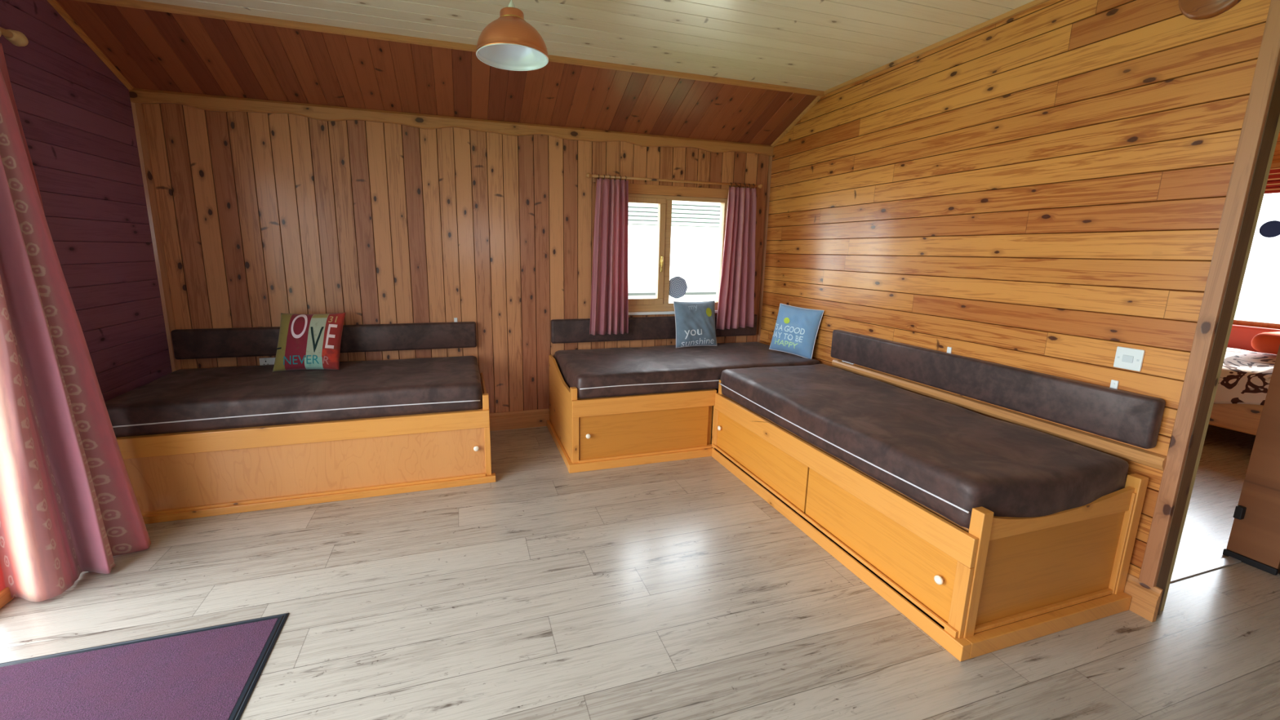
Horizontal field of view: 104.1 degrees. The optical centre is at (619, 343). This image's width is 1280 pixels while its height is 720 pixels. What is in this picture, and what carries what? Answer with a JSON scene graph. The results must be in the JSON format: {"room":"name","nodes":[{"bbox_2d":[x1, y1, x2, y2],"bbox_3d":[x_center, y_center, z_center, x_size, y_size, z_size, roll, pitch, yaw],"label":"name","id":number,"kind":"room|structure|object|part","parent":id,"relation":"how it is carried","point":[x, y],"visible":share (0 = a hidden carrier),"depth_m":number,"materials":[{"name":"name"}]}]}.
{"room":"living room","nodes":[
{"label":"living room","id":0,"kind":"room"},
{"bbox_2d":[0,0,172,401],"bbox_3d":[-1.938,0.081,0.088,0.075,2.538,6.501,-2,11,-17],"label":"wall","id":1,"kind":"structure","parent":0,"point":[76,116],"depth_m":2.56,"materials":[{"name":"wood"}]},
{"bbox_2d":[0,586,14,608],"bbox_3d":[-1.985,0.235,0.342,0.115,2.140,3.370,-2,11,-17],"label":"door","id":2,"kind":"structure","parent":1,"relation":"in","point":[5,594],"depth_m":1.94,"materials":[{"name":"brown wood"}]},
{"bbox_2d":[0,26,28,46],"bbox_3d":[-1.907,-0.886,0.180,0.118,0.085,4.032,-2,11,-17],"label":"pole","id":3,"kind":"object","parent":1,"relation":"attached to","point":[17,38],"visible":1,"depth_m":2.03,"materials":[{"name":"brown wood"}]},
{"bbox_2d":[0,43,151,601],"bbox_3d":[-2.288,-0.090,1.978,0.300,2.159,0.482,-2,11,-13],"label":"curtain","id":4,"kind":"object","parent":3,"relation":"hanging from","point":[68,504],"visible":1,"depth_m":1.99,"materials":[{"name":"fabric"}]},
{"bbox_2d":[47,0,133,89],"bbox_3d":[-2.743,-1.547,2.598,0.020,0.276,0.612,-2,11,-17],"label":"trim","id":5,"kind":"structure","parent":1,"relation":"attached to","point":[54,3],"depth_m":2.57,"materials":[{"name":"brown wood"}]},
{"bbox_2d":[55,0,817,145],"bbox_3d":[-0.687,-1.672,3.293,4.486,0.357,0.706,-2,11,-17],"label":"ceiling","id":6,"kind":"structure","parent":0,"point":[152,50],"depth_m":3.07,"materials":[{"name":"brown wood"}]},
{"bbox_2d":[142,103,769,413],"bbox_3d":[-0.810,-0.586,3.768,4.585,2.536,0.075,-2,11,-17],"label":"wall","id":7,"kind":"structure","parent":0,"point":[264,217],"depth_m":3.46,"materials":[{"name":"brown wood"}]},
{"bbox_2d":[130,102,182,372],"bbox_3d":[-2.839,-0.329,3.115,0.045,2.210,0.022,-2,11,-17],"label":"trim","id":8,"kind":"structure","parent":7,"relation":"attached to","point":[138,113],"depth_m":3.04,"materials":[{"name":"brown wood"}]},
{"bbox_2d":[258,357,275,365],"bbox_3d":[-2.344,0.128,3.365,0.146,0.071,0.014,-2,11,-17],"label":"wall socket","id":9,"kind":"object","parent":7,"relation":"attached to","point":[264,361],"visible":0.48,"depth_m":3.35,"materials":[{"name":"white plastic"}]},
{"bbox_2d":[170,321,476,359],"bbox_3d":[-1.947,-0.032,3.438,1.845,0.190,0.057,-2,11,-17],"label":"backrest cushion","id":10,"kind":"object","parent":7,"relation":"attached to","point":[211,343],"visible":0.94,"depth_m":3.44,"materials":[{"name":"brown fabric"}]},
{"bbox_2d":[128,88,773,155],"bbox_3d":[-0.780,-1.531,3.545,4.326,0.100,0.024,-2,11,-17],"label":"trim","id":11,"kind":"structure","parent":7,"relation":"attached to","point":[212,103],"depth_m":3.36,"materials":[{"name":"brown wood"}]},
{"bbox_2d":[489,399,745,431],"bbox_3d":[-0.813,0.602,3.942,4.326,0.138,0.022,-2,11,-17],"label":"baseboard","id":12,"kind":"structure","parent":7,"relation":"attached to","point":[529,418],"depth_m":3.94,"materials":[{"name":"brown wood"}]},
{"bbox_2d":[551,314,757,343],"bbox_3d":[0.336,-0.132,4.151,1.826,0.186,0.057,-2,11,-17],"label":"bolster","id":13,"kind":"object","parent":7,"relation":"attached to","point":[562,331],"visible":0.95,"depth_m":4.05,"materials":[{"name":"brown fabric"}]},
{"bbox_2d":[586,173,762,188],"bbox_3d":[0.448,-1.275,3.928,1.488,0.060,0.133,-2,11,-17],"label":"curtain rod","id":14,"kind":"object","parent":7,"relation":"attached to","point":[594,176],"visible":0.98,"depth_m":3.85,"materials":[{"name":"brown wood"}]},
{"bbox_2d":[589,178,628,335],"bbox_3d":[-0.075,-0.652,3.827,0.311,1.170,0.066,-2,11,-17],"label":"window curtain","id":15,"kind":"object","parent":14,"relation":"hanging from","point":[609,309],"visible":1,"depth_m":3.83,"materials":[{"name":"pink fabric"}]},
{"bbox_2d":[715,186,756,329],"bbox_3d":[0.989,-0.698,4.159,0.352,1.163,0.067,-2,11,-17],"label":"window curtain","id":16,"kind":"object","parent":14,"relation":"hanging from","point":[735,308],"visible":1,"depth_m":4.16,"materials":[{"name":"pink fabric"}]},
{"bbox_2d":[628,183,728,315],"bbox_3d":[0.400,-0.759,4.095,1.145,1.027,0.119,-2,11,-17],"label":"window","id":17,"kind":"structure","parent":7,"relation":"in","point":[663,196],"depth_m":4.07,"materials":[{"name":"brown wood"}]},
{"bbox_3d":[0.141,-0.738,4.019,0.455,0.848,0.052,-2,11,-17],"label":"opening sash","id":18,"kind":"part","parent":17,"relation":"part of","materials":[{"name":"brown wood"}]},
{"bbox_3d":[0.341,-0.649,4.053,0.019,0.130,0.037,-2,11,-17],"label":"handle","id":19,"kind":"part","parent":17,"relation":"part of","materials":[{"name":"gold metal"}]},
{"bbox_3d":[0.402,-0.259,4.155,1.105,0.022,0.045,-2,11,-17],"label":"sill","id":20,"kind":"part","parent":17,"relation":"part of","materials":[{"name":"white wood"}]},
{"bbox_2d":[669,275,687,298],"bbox_3d":[0.480,-0.471,4.176,0.188,0.188,0.004,-2,11,-17],"label":"ornament","id":21,"kind":"object","parent":17,"relation":"attached to","point":[677,285],"visible":1,"depth_m":4.17,"materials":[{"name":"grey"}]},
{"bbox_2d":[757,155,772,342],"bbox_3d":[1.256,-0.506,4.398,0.016,2.210,0.016,-2,11,-17],"label":"trim","id":22,"kind":"structure","parent":7,"relation":"attached to","point":[771,157],"depth_m":4.33,"materials":[{"name":"brown wood"}]},
{"bbox_2d":[137,0,1034,91],"bbox_3d":[2.254,-1.312,0.781,8.568,0.075,5.897,-2,11,-17],"label":"ceiling","id":23,"kind":"structure","parent":0,"point":[819,45],"depth_m":2.56,"materials":[{"name":"beige wood"}]},
{"bbox_2d":[475,0,548,71],"bbox_3d":[-0.448,-1.375,2.070,0.301,0.351,0.301,-2,11,-17],"label":"pendant lamp","id":24,"kind":"object","parent":23,"relation":"hanging from","point":[508,42],"visible":1,"depth_m":2.04,"materials":[{"name":"orange metal"}]},
{"bbox_2d":[0,408,1279,719],"bbox_3d":[2.087,1.189,1.558,8.588,0.060,6.641,-2,11,-17],"label":"floor","id":25,"kind":"structure","parent":0,"point":[668,590],"depth_m":1.93,"materials":[{"name":"grey laminate"}]},
{"bbox_2d":[0,613,288,719],"bbox_3d":[-1.486,1.188,1.084,0.915,0.008,1.500,-2,11,-17],"label":"door mat","id":26,"kind":"object","parent":25,"relation":"on","point":[211,673],"visible":1,"depth_m":1.62,"materials":[{"name":"purple carpet"}]},
{"bbox_2d":[115,373,495,524],"bbox_3d":[-1.798,0.536,3.120,1.915,0.538,0.898,-2,11,-17],"label":"storage bench","id":27,"kind":"object","parent":25,"relation":"on","point":[193,474],"visible":0.76,"depth_m":2.72,"materials":[{"name":"brown wood"}]},
{"bbox_2d":[104,355,482,437],"bbox_3d":[-1.827,0.274,3.081,1.857,0.166,0.860,-2,11,-17],"label":"mattress","id":28,"kind":"object","parent":27,"relation":"on","point":[199,399],"visible":0.96,"depth_m":2.79,"materials":[{"name":"brown fabric"}]},
{"bbox_2d":[272,312,346,372],"bbox_3d":[-1.998,-0.014,3.216,0.405,0.355,0.201,-1,11,-10],"label":"cushion","id":29,"kind":"object","parent":28,"relation":"on","point":[305,341],"visible":1,"depth_m":3.17,"materials":[{"name":"fabric"}]},
{"bbox_3d":[-1.829,0.362,3.101,1.858,0.013,0.854,-2,11,-17],"label":"board","id":30,"kind":"part","parent":27,"relation":"part of","materials":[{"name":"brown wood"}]},
{"bbox_3d":[-1.682,0.484,2.703,1.892,0.105,0.023,-2,11,-17],"label":"rail","id":31,"kind":"part","parent":27,"relation":"part of","materials":[{"name":"brown wood"}]},
{"bbox_3d":[-1.701,0.678,2.738,1.860,0.296,0.012,-2,11,-17],"label":"sliding door","id":32,"kind":"part","parent":27,"relation":"part of","materials":[{"name":"brown wood"}]},
{"bbox_3d":[-0.857,0.625,2.978,0.033,0.033,0.028,-2,11,-17],"label":"knob","id":33,"kind":"part","parent":27,"relation":"part of","materials":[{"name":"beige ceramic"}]},
{"bbox_3d":[-0.925,0.347,3.411,0.016,0.110,0.810,-2,11,-17],"label":"rail","id":34,"kind":"part","parent":27,"relation":"part of","materials":[{"name":"brown wood"}]},
{"bbox_3d":[-0.809,0.567,3.034,0.036,0.538,0.044,-2,11,-17],"label":"post","id":35,"kind":"part","parent":27,"relation":"part of","materials":[{"name":"brown wood"}]},
{"bbox_2d":[546,354,716,473],"bbox_3d":[0.051,0.434,3.693,1.056,0.585,0.900,-2,11,-17],"label":"storage bench","id":36,"kind":"object","parent":25,"relation":"on","point":[594,433],"visible":0.89,"depth_m":3.31,"materials":[{"name":"brown wood"}]},
{"bbox_3d":[-0.430,0.446,3.589,0.018,0.585,0.810,-2,11,-17],"label":"panel","id":37,"kind":"part","parent":36,"relation":"part of","materials":[{"name":"brown wood"}]},
{"bbox_3d":[-0.295,0.543,3.195,0.038,0.541,0.044,-2,11,-17],"label":"post","id":38,"kind":"part","parent":36,"relation":"part of","materials":[{"name":"brown wood"}]},
{"bbox_3d":[-0.203,0.588,3.182,0.033,0.033,0.028,-2,11,-17],"label":"knob","id":39,"kind":"part","parent":36,"relation":"part of","materials":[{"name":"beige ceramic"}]},
{"bbox_3d":[0.063,0.261,3.712,1.008,0.014,0.810,-2,11,-17],"label":"board","id":40,"kind":"part","parent":36,"relation":"part of","materials":[{"name":"brown wood"}]},
{"bbox_3d":[0.180,0.390,3.282,1.007,0.109,0.023,-2,11,-17],"label":"rail","id":41,"kind":"part","parent":36,"relation":"part of","materials":[{"name":"brown wood"}]},
{"bbox_3d":[0.175,0.584,3.323,0.908,0.292,0.012,-2,11,-17],"label":"sliding door","id":42,"kind":"part","parent":36,"relation":"part of","materials":[{"name":"brown wood"}]},
{"bbox_2d":[554,342,820,398],"bbox_3d":[0.486,0.162,3.801,1.846,0.159,0.860,-2,11,-17],"label":"mattress","id":43,"kind":"object","parent":36,"relation":"on","point":[610,371],"visible":0.87,"depth_m":3.47,"materials":[{"name":"brown fabric"}]},
{"bbox_2d":[673,300,716,347],"bbox_3d":[0.623,-0.162,4.097,0.391,0.376,0.147,-2,11,-17],"label":"cushion","id":44,"kind":"object","parent":43,"relation":"on","point":[695,322],"visible":1,"depth_m":4.04,"materials":[{"name":"fabric"}]},
{"bbox_2d":[706,307,711,316],"bbox_3d":[0.728,-0.258,4.079,0.060,0.071,0.023,-6,12,-32],"label":"print","id":45,"kind":"object","parent":44,"relation":"attached to","point":[708,310],"depth_m":4.08,"materials":[{"name":"yellow"}]},
{"bbox_2d":[768,302,824,359],"bbox_3d":[1.345,-0.100,3.832,0.151,0.393,0.418,-8,14,-39],"label":"cushion","id":46,"kind":"object","parent":43,"relation":"on","point":[796,328],"visible":1,"depth_m":3.77,"materials":[{"name":"fabric"}]},
{"bbox_2d":[783,317,789,323],"bbox_3d":[1.281,-0.178,3.828,0.006,0.047,0.048,-9,14,-43],"label":"print","id":47,"kind":"object","parent":46,"relation":"on","point":[786,320],"depth_m":3.83,"materials":[{"name":"yellow"}]},
{"bbox_2d":[711,379,1148,661],"bbox_3d":[1.344,0.651,2.697,0.908,0.560,1.864,-2,11,-17],"label":"storage bench","id":48,"kind":"object","parent":25,"relation":"on","point":[954,584],"visible":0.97,"depth_m":1.94,"materials":[{"name":"brown wood"}]},
{"bbox_3d":[0.696,0.513,3.436,0.040,0.541,0.040,-2,11,-17],"label":"post","id":49,"kind":"part","parent":48,"relation":"part of","materials":[{"name":"brown wood"}]},
{"bbox_3d":[0.814,0.663,2.981,0.010,0.264,0.928,-2,11,-17],"label":"sliding door","id":50,"kind":"part","parent":48,"relation":"part of","materials":[{"name":"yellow wood"}]},
{"bbox_3d":[1.363,0.483,2.709,0.840,0.012,1.794,-2,11,-17],"label":"board","id":51,"kind":"part","parent":48,"relation":"part of","materials":[{"name":"brown wood"}]},
{"bbox_3d":[0.938,0.554,2.564,0.022,0.111,1.834,-2,11,-17],"label":"rail","id":52,"kind":"part","parent":48,"relation":"part of","materials":[{"name":"brown wood"}]},
{"bbox_3d":[1.078,0.820,2.160,0.010,0.264,0.803,-2,11,-17],"label":"sliding door","id":53,"kind":"part","parent":48,"relation":"part of","materials":[{"name":"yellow wood"}]},
{"bbox_2d":[718,364,1128,528],"bbox_3d":[1.352,0.394,2.675,0.858,0.176,1.828,-2,11,-17],"label":"mattress","id":54,"kind":"object","parent":48,"relation":"on","point":[951,460],"visible":0.98,"depth_m":2.13,"materials":[{"name":"brown fabric"}]},
{"bbox_3d":[1.166,0.861,1.819,0.028,0.033,0.033,-2,11,-17],"label":"knob","id":55,"kind":"part","parent":48,"relation":"part of","materials":[{"name":"white plastic"}]},
{"bbox_3d":[1.238,0.834,1.755,0.046,0.541,0.044,-2,11,-17],"label":"post","id":56,"kind":"part","parent":48,"relation":"part of","materials":[{"name":"brown wood"}]},
{"bbox_3d":[1.625,0.835,1.887,0.770,0.377,0.014,-2,11,-17],"label":"panel","id":57,"kind":"part","parent":48,"relation":"part of","materials":[{"name":"brown wood"}]},
{"bbox_3d":[1.631,0.620,1.839,0.770,0.093,0.018,-2,11,-17],"label":"rail","id":58,"kind":"part","parent":48,"relation":"part of","materials":[{"name":"brown wood"}]},
{"bbox_3d":[2.018,0.792,1.997,0.049,0.560,0.044,-2,11,-17],"label":"post","id":59,"kind":"part","parent":48,"relation":"part of","materials":[{"name":"brown wood"}]},
{"bbox_2d":[1208,324,1279,435],"bbox_3d":[4.981,0.267,4.130,1.180,0.900,2.050,-2,11,-17],"label":"bed","id":60,"kind":"object","parent":25,"relation":"on","point":[1243,418],"visible":0.02,"depth_m":3.71,"materials":[{"name":"brown wood"}]},
{"bbox_2d":[1213,347,1276,404],"bbox_3d":[4.902,0.224,4.089,1.129,0.386,1.986,-2,11,-17],"label":"duvet","id":61,"kind":"object","parent":60,"relation":"on","point":[1245,378],"visible":0.24,"depth_m":3.64,"materials":[{"name":"fabric"}]},
{"bbox_2d":[1251,331,1279,354],"bbox_3d":[5.103,0.007,3.719,0.450,0.155,0.400,-2,11,-17],"label":"pillow","id":62,"kind":"object","parent":61,"relation":"on","point":[1264,342],"visible":0.99,"depth_m":3.75,"materials":[{"name":"orange fabric"}]},
{"bbox_3d":[5.516,0.131,4.276,0.060,0.530,2.050,-2,11,-17],"label":"headboard","id":63,"kind":"part","parent":60,"relation":"part of","materials":[{"name":"red fabric"}]},
{"bbox_2d":[760,0,1271,577],"bbox_3d":[1.705,-0.425,3.108,0.065,2.536,2.851,-2,11,-17],"label":"wall","id":64,"kind":"structure","parent":0,"point":[1042,188],"depth_m":2.29,"materials":[{"name":"brown wood"}]},
{"bbox_2d":[73,0,825,96],"bbox_3d":[-0.598,-1.704,2.938,4.326,0.036,0.036,-2,11,-17],"label":"ceiling beam","id":65,"kind":"structure","parent":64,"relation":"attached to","point":[137,4],"depth_m":2.72,"materials":[{"name":"brown wood"}]},
{"bbox_2d":[770,96,822,146],"bbox_3d":[1.363,-1.723,3.882,0.020,0.276,0.612,-2,11,-17],"label":"trim","id":66,"kind":"structure","parent":64,"relation":"attached to","point":[813,103],"depth_m":3.86,"materials":[{"name":"brown wood"}]},
{"bbox_2d":[823,0,1050,94],"bbox_3d":[1.795,-1.594,2.533,0.012,0.024,2.237,-2,11,-17],"label":"trim","id":67,"kind":"structure","parent":64,"relation":"attached to","point":[1034,3],"depth_m":2.67,"materials":[{"name":"brown wood"}]},
{"bbox_2d":[946,346,951,353],"bbox_3d":[1.802,0.037,2.731,0.013,0.040,0.024,-2,11,-17],"label":"clip","id":68,"kind":"object","parent":64,"relation":"attached to","point":[948,348],"visible":0.81,"depth_m":2.72,"materials":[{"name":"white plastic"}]},
{"bbox_2d":[831,329,1165,448],"bbox_3d":[1.785,0.153,2.720,0.059,0.200,1.754,-2,11,-17],"label":"backrest cushion","id":69,"kind":"object","parent":64,"relation":"attached to","point":[1134,419],"visible":1,"depth_m":2.34,"materials":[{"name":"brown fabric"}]},
{"bbox_2d":[831,359,1166,471],"bbox_3d":[1.801,0.299,2.732,0.036,0.058,1.790,-2,11,-17],"label":"trim","id":70,"kind":"structure","parent":64,"relation":"attached to","point":[1156,460],"depth_m":2.36,"materials":[{"name":"brown wood"}]},
{"bbox_2d":[1110,379,1119,389],"bbox_3d":[2.023,0.169,2.042,0.013,0.040,0.024,-2,11,-17],"label":"clip","id":71,"kind":"object","parent":64,"relation":"attached to","point":[1114,384],"visible":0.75,"depth_m":2.04,"materials":[{"name":"white plastic"}]},
{"bbox_2d":[1113,346,1145,371],"bbox_3d":[2.033,0.060,1.993,0.014,0.086,0.086,-2,11,-17],"label":"light switch","id":72,"kind":"object","parent":64,"relation":"attached to","point":[1129,358],"visible":1,"depth_m":1.99,"materials":[{"name":"white plastic"}]},
{"bbox_2d":[1123,573,1163,622],"bbox_3d":[1.666,0.768,3.251,0.022,0.138,2.806,-2,11,-17],"label":"baseboard","id":73,"kind":"structure","parent":64,"relation":"attached to","point":[1145,600],"depth_m":1.97,"materials":[{"name":"brown wood"}]},
{"bbox_2d":[1178,0,1241,19],"bbox_3d":[2.058,-1.242,1.720,0.022,0.210,0.200,-2,11,-17],"label":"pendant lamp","id":74,"kind":"object","parent":64,"relation":"attached to","point":[1191,9],"visible":1,"depth_m":1.75,"materials":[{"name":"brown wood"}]},
{"bbox_2d":[1232,130,1279,328],"bbox_3d":[6.142,-0.260,2.582,0.075,2.538,6.561,-2,11,-17],"label":"wall","id":75,"kind":"structure","parent":0,"point":[1276,158],"depth_m":4.20,"materials":[{"name":"brown wood"}]},
{"bbox_2d":[1232,319,1279,328],"bbox_3d":[5.583,-0.755,4.261,0.070,1.220,1.500,-2,11,-17],"label":"window","id":76,"kind":"structure","parent":75,"relation":"in","point":[1264,324],"depth_m":4.34,"materials":[{"name":"brown wood"}]},
{"bbox_2d":[1258,220,1279,237],"bbox_3d":[5.562,-0.978,4.255,0.004,0.144,0.144,-2,11,-17],"label":"ornament","id":77,"kind":"object","parent":76,"relation":"attached to","point":[1271,228],"visible":1,"depth_m":4.26,"materials":[{"name":"blue plastic"}]},
{"bbox_2d":[1264,162,1279,194],"bbox_3d":[5.535,-1.379,4.127,0.066,0.245,1.700,-2,11,-17],"label":"blind","id":78,"kind":"object","parent":75,"relation":"attached to","point":[1273,186],"visible":0.02,"depth_m":4.19,"materials":[{"name":"red fabric"}]},
{"bbox_3d":[5.540,-1.480,4.109,0.058,0.040,1.700,-2,11,-17],"label":"head rail","id":79,"kind":"part","parent":78,"relation":"part of","materials":[{"name":"brown wood"}]},
{"bbox_3d":[4.065,-0.264,2.438,3.972,2.536,0.100,-2,11,-17],"label":"wall","id":80,"kind":"structure","parent":0,"visible":0},
{"bbox_2d":[1138,0,1279,615],"bbox_3d":[2.535,-0.199,1.961,0.980,2.536,0.174,-2,11,-17],"label":"door","id":81,"kind":"structure","parent":80,"relation":"in","point":[1254,540],"depth_m":1.83,"materials":[{"name":"brown wood"}]},
{"bbox_3d":[2.570,0.021,1.999,0.908,2.090,0.126,-2,11,-17],"label":"frame","id":82,"kind":"part","parent":81,"relation":"part of","materials":[{"name":"brown wood"}]},
{"label":"outside","id":83,"kind":"structure","parent":0,"visible":0},
{"bbox_2d":[1234,298,1279,323],"bbox_3d":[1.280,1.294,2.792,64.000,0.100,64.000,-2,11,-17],"label":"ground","id":84,"kind":"structure","parent":83,"point":[1259,310],"depth_m":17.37,"materials":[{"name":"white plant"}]},
{"bbox_2d":[627,201,720,302],"bbox_3d":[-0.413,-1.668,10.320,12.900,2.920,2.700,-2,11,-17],"label":"window panes","id":85,"kind":"object","parent":84,"relation":"on","point":[695,226],"visible":0.02,"depth_m":9.42,"materials":[{"name":"white"}]},
{"bbox_3d":[-0.037,-0.913,9.219,12.500,0.050,0.060,-2,11,-17],"label":"rail","id":86,"kind":"part","parent":85,"relation":"part of","materials":[{"name":"grey"}]}
]}

